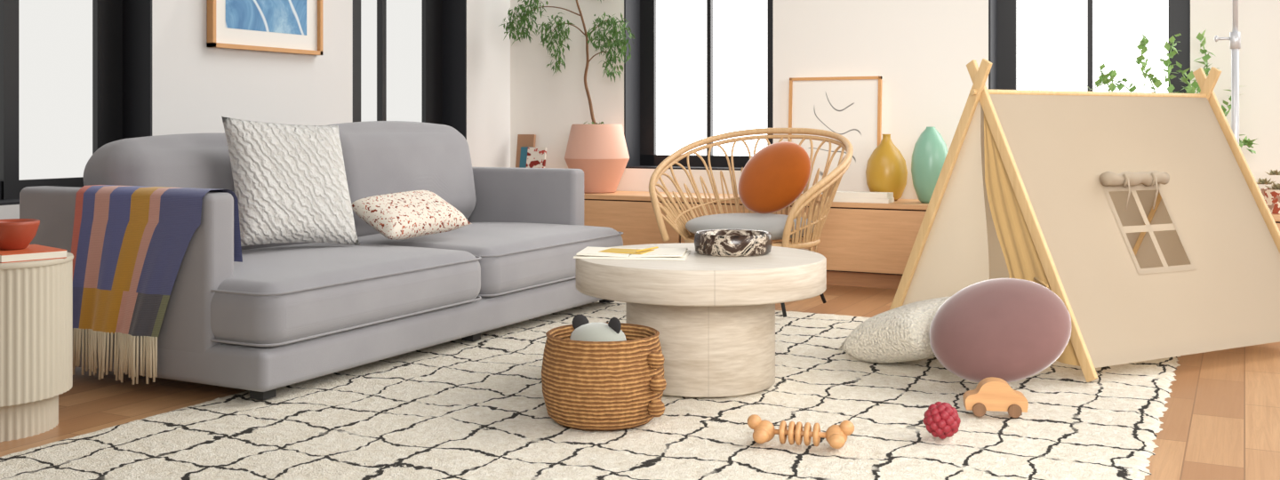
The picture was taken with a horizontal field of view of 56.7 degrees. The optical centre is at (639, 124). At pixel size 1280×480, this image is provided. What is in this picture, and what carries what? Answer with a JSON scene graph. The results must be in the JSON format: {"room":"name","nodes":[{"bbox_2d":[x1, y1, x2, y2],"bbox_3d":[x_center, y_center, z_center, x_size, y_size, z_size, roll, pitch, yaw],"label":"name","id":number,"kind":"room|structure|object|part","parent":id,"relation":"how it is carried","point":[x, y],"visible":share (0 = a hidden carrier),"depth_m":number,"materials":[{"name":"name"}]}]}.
{"room":"living room","nodes":[
{"label":"living room","id":0,"kind":"room"},
{"bbox_2d":[0,0,510,219],"bbox_3d":[-3.353,-0.540,4.290,0.300,3.000,10.600,0,0,27],"label":"wall","id":1,"kind":"structure","parent":0,"point":[195,84],"depth_m":6.65,"materials":[{"name":"paint"}]},
{"bbox_2d":[0,0,151,205],"bbox_3d":[-2.793,-0.620,5.340,0.256,1.940,1.240,0,0,27],"label":"window","id":2,"kind":"structure","parent":1,"relation":"in","point":[76,76],"depth_m":5.67,"materials":[{"name":"glass"}]},
{"bbox_2d":[207,0,323,55],"bbox_3d":[-2.034,-0.910,6.491,0.045,1.020,0.820,0,0,27],"label":"framed artwork","id":3,"kind":"object","parent":1,"relation":"attached to","point":[275,26],"visible":1,"depth_m":6.49,"materials":[{"name":"blue paper"}]},
{"bbox_2d":[352,0,466,139],"bbox_3d":[-1.577,-0.620,7.726,0.256,1.940,1.175,0,0,27],"label":"window","id":4,"kind":"structure","parent":1,"relation":"in","point":[410,56],"depth_m":8.00,"materials":[{"name":"glass"}]},
{"bbox_2d":[0,284,1279,479],"bbox_3d":[1.452,0.985,1.842,11.085,0.050,10.600,0,0,27],"label":"floor","id":5,"kind":"structure","parent":0,"point":[1221,419],"depth_m":4.06,"materials":[{"name":"brown wood"}]},
{"bbox_2d":[0,252,73,442],"bbox_3d":[-2.036,0.690,3.736,0.458,0.540,0.458,0,0,27],"label":"side table","id":6,"kind":"object","parent":5,"relation":"on","point":[36,296],"visible":0.87,"depth_m":3.63,"materials":[{"name":"beige"}]},
{"bbox_2d":[0,244,66,263],"bbox_3d":[-1.962,0.407,3.749,0.260,0.026,0.191,0,0,43],"label":"book","id":7,"kind":"object","parent":6,"relation":"on","point":[32,252],"visible":0.91,"depth_m":3.68,"materials":[{"name":"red paper"}]},
{"bbox_2d":[0,218,39,250],"bbox_3d":[-1.984,0.349,3.749,0.158,0.090,0.158,0,0,27],"label":"ceramic bowl","id":8,"kind":"object","parent":7,"relation":"on","point":[15,234],"visible":1,"depth_m":3.71,"materials":[{"name":"red ceramic"}]},
{"bbox_2d":[0,300,1180,479],"bbox_3d":[0.172,0.951,4.115,2.981,0.016,4.019,0,0,27],"label":"rug","id":9,"kind":"object","parent":5,"relation":"on","point":[458,409],"visible":0.66,"depth_m":3.69,"materials":[{"name":"fabric"}]},
{"bbox_2d":[19,120,623,399],"bbox_3d":[-1.224,0.461,5.433,1.285,0.958,2.630,0,0,27],"label":"sofa","id":10,"kind":"object","parent":9,"relation":"on","point":[286,314],"visible":0.56,"depth_m":4.69,"materials":[{"name":"grey fabric"}]},
{"bbox_2d":[71,184,242,384],"bbox_3d":[-1.772,0.574,4.291,0.695,0.692,0.210,0,0,27],"label":"throw blanket","id":11,"kind":"object","parent":10,"relation":"on","point":[130,244],"visible":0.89,"depth_m":4.25,"materials":[{"name":"multicoloured fabric"}]},
{"bbox_2d":[221,116,359,246],"bbox_3d":[-1.443,0.240,4.921,0.275,0.544,0.582,0,0,42],"label":"throw pillow","id":12,"kind":"object","parent":10,"relation":"on","point":[291,183],"visible":0.98,"depth_m":4.83,"materials":[{"name":"white fabric"}]},
{"bbox_2d":[351,190,471,239],"bbox_3d":[-1.037,0.405,5.366,0.268,0.200,0.526,0,0,34],"label":"lumbar pillow","id":13,"kind":"object","parent":10,"relation":"on","point":[414,213],"visible":0.99,"depth_m":5.26,"materials":[{"name":"white fabric"}]},
{"bbox_2d":[541,322,666,430],"bbox_3d":[-0.119,0.801,3.798,0.393,0.277,0.393,0,0,-15],"label":"woven basket","id":14,"kind":"object","parent":9,"relation":"on","point":[587,385],"visible":0.98,"depth_m":3.64,"materials":[{"name":"brown wicker"}]},
{"bbox_2d":[569,314,626,341],"bbox_3d":[-0.132,0.762,3.816,0.200,0.297,0.180,0,0,27],"label":"plush toy","id":15,"kind":"object","parent":14,"relation":"in","point":[584,331],"visible":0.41,"depth_m":3.77,"materials":[{"name":"grey fabric"}]},
{"bbox_2d":[575,242,826,397],"bbox_3d":[0.221,0.710,4.351,0.914,0.460,0.914,0,0,27],"label":"coffee table","id":16,"kind":"object","parent":9,"relation":"on","point":[714,316],"visible":0.85,"depth_m":4.08,"materials":[{"name":"brown pale travertine stone"}]},
{"bbox_2d":[573,246,690,259],"bbox_3d":[-0.025,0.467,4.356,0.400,0.026,0.260,0,0,7],"label":"open notebook","id":17,"kind":"object","parent":16,"relation":"on","point":[656,252],"visible":1,"depth_m":4.28,"materials":[{"name":"white paper"}]},
{"bbox_2d":[694,229,772,256],"bbox_3d":[0.347,0.441,4.425,0.292,0.078,0.292,0,0,27],"label":"decorative bowl","id":18,"kind":"object","parent":16,"relation":"on","point":[721,243],"visible":1,"depth_m":4.31,"materials":[{"name":"stone"}]},
{"bbox_2d":[648,128,853,317],"bbox_3d":[0.604,0.478,6.193,1.037,0.921,0.829,0,0,30],"label":"rattan chair","id":19,"kind":"object","parent":9,"relation":"on","point":[791,226],"visible":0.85,"depth_m":6.20,"materials":[{"name":"wicker"}]},
{"bbox_2d":[685,213,813,239],"bbox_3d":[0.573,0.526,6.139,0.680,0.115,0.680,0,0,30],"label":"seat cushion","id":20,"kind":"object","parent":19,"relation":"on","point":[779,225],"depth_m":5.90,"materials":[{"name":"grey fabric"}]},
{"bbox_3d":[0.604,0.350,6.193,1.037,0.664,0.829,0,0,30],"label":"cane frame","id":21,"kind":"part","parent":19,"relation":"part of","materials":[{"name":"wicker"}]},
{"bbox_2d":[737,141,811,214],"bbox_3d":[0.699,0.275,6.188,0.417,0.371,0.288,0,0,27],"label":"round pillow","id":22,"kind":"object","parent":19,"relation":"on","point":[777,174],"visible":1,"depth_m":6.10,"materials":[{"name":"orange fabric"}]},
{"bbox_2d":[747,414,854,448],"bbox_3d":[0.469,0.899,3.476,0.313,0.082,0.126,0,0,15],"label":"wooden toy","id":23,"kind":"object","parent":9,"relation":"on","point":[836,436],"visible":1,"depth_m":3.45,"materials":[{"name":"brown wood"}]},
{"bbox_2d":[838,296,951,363],"bbox_3d":[1.091,0.805,4.652,0.472,0.272,0.446,0,0,-31],"label":"knit pillow","id":24,"kind":"object","parent":9,"relation":"on","point":[901,333],"visible":0.69,"depth_m":4.52,"materials":[{"name":"white fabric"}]},
{"bbox_2d":[922,401,960,439],"bbox_3d":[0.906,0.888,3.562,0.109,0.109,0.110,0,0,27],"label":"ball","id":25,"kind":"object","parent":9,"relation":"on","point":[942,420],"visible":1,"depth_m":3.53,"materials":[{"name":"red rubber"}]},
{"bbox_2d":[962,376,1028,417],"bbox_3d":[1.151,0.883,3.846,0.196,0.114,0.088,0,0,9],"label":"toy car","id":26,"kind":"object","parent":9,"relation":"on","point":[993,394],"visible":1,"depth_m":3.81,"materials":[{"name":"brown wood"}]},
{"bbox_2d":[929,278,1071,383],"bbox_3d":[1.271,0.725,4.201,0.486,0.334,0.433,0,0,27],"label":"floor cushion","id":27,"kind":"object","parent":9,"relation":"on","point":[1010,330],"visible":0.98,"depth_m":4.08,"materials":[{"name":"fabric"}]},
{"bbox_2d":[889,58,1279,382],"bbox_3d":[1.989,0.337,5.123,1.500,1.199,1.138,0,0,-29],"label":"tent","id":28,"kind":"object","parent":9,"relation":"on","point":[1146,214],"visible":0.91,"depth_m":4.87,"materials":[{"name":"beige fabric"}]},
{"bbox_2d":[584,190,1279,288],"bbox_3d":[2.496,0.710,6.623,7.975,0.500,0.492,0,0,27],"label":"credenza","id":29,"kind":"object","parent":5,"relation":"on","point":[863,244],"visible":0.15,"depth_m":7.02,"materials":[{"name":"brown wood"}]},
{"bbox_2d":[515,134,547,167],"bbox_3d":[-0.786,0.267,8.512,0.270,0.390,0.134,0,0,27],"label":"leaning books","id":30,"kind":"object","parent":29,"relation":"on","point":[528,156],"visible":0.52,"depth_m":8.53,"materials":[{"name":"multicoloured paper"}]},
{"bbox_2d":[499,0,635,193],"bbox_3d":[-0.509,-0.404,8.149,1.091,1.729,0.440,0,0,27],"label":"potted tree","id":31,"kind":"object","parent":29,"relation":"on","point":[600,150],"visible":0.98,"depth_m":7.93,"materials":[{"name":"green plant"}]},
{"bbox_3d":[-0.292,0.229,8.039,0.440,0.462,0.440,0,0,27],"label":"planter","id":32,"kind":"part","parent":31,"relation":"part of","materials":[{"name":"pink ceramic"}]},
{"bbox_2d":[788,76,882,197],"bbox_3d":[1.225,0.080,7.492,0.600,0.760,0.072,0,0,27],"label":"framed print","id":33,"kind":"object","parent":29,"relation":"on","point":[849,107],"visible":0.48,"depth_m":7.47,"materials":[{"name":"beige paper"}]},
{"bbox_2d":[832,191,894,203],"bbox_3d":[1.313,0.431,7.047,0.364,0.058,0.145,0,0,27],"label":"book stack","id":34,"kind":"object","parent":29,"relation":"on","point":[847,196],"visible":0.79,"depth_m":6.99,"materials":[{"name":"white paper"}]},
{"bbox_2d":[865,134,907,200],"bbox_3d":[1.492,0.259,7.180,0.248,0.402,0.248,0,0,27],"label":"vase","id":35,"kind":"object","parent":29,"relation":"on","point":[886,171],"visible":0.88,"depth_m":7.09,"materials":[{"name":"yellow ceramic"}]},
{"bbox_2d":[911,126,948,203],"bbox_3d":[1.703,0.236,6.955,0.224,0.447,0.224,0,0,27],"label":"vase","id":36,"kind":"object","parent":29,"relation":"on","point":[930,152],"visible":0.77,"depth_m":6.88,"materials":[{"name":"green ceramic"}]},
{"bbox_2d":[1083,30,1258,153],"bbox_3d":[2.860,-0.026,6.415,0.866,0.972,0.283,0,0,27],"label":"trailing plant","id":37,"kind":"object","parent":29,"relation":"on","point":[1104,79],"visible":0.23,"depth_m":6.41,"materials":[{"name":"green plant"}]},
{"bbox_2d":[1256,169,1279,214],"bbox_3d":[3.309,0.346,6.146,0.236,0.229,0.176,0,0,-14],"label":"potted succulent","id":38,"kind":"object","parent":29,"relation":"on","point":[1271,196],"visible":0.95,"depth_m":6.11,"materials":[{"name":"ceramic"}]},
{"bbox_2d":[1260,188,1279,214],"bbox_3d":[3.311,0.398,6.147,0.176,0.125,0.176,0,0,27],"label":"pot","id":39,"kind":"object","parent":38,"relation":"on","point":[1271,196],"depth_m":6.10,"materials":[{"name":"ceramic"}]},
{"bbox_2d":[1214,0,1240,143],"bbox_3d":[2.872,-0.492,5.724,0.537,2.895,0.468,0,0,27],"label":"stand","id":40,"kind":"object","parent":5,"relation":"on","point":[1235,36],"visible":0.44,"depth_m":5.65,"materials":[{"name":"silver metal"}]},
{"bbox_2d":[510,0,1279,199],"bbox_3d":[3.790,-0.540,6.430,11.085,3.000,0.300,0,0,27],"label":"wall","id":41,"kind":"structure","parent":0,"point":[921,50],"depth_m":7.43,"materials":[{"name":"paint"}]},
{"bbox_2d":[624,0,773,170],"bbox_3d":[0.442,-0.642,8.125,1.099,1.895,0.280,0,0,27],"label":"window","id":42,"kind":"structure","parent":41,"relation":"in","point":[695,70],"depth_m":8.27,"materials":[{"name":"glass"}]},
{"bbox_2d":[988,0,1190,93],"bbox_3d":[2.646,-0.642,7.002,1.100,1.895,0.280,0,0,27],"label":"window","id":43,"kind":"structure","parent":41,"relation":"in","point":[1034,44],"depth_m":7.12,"materials":[{"name":"glass"}]}
]}

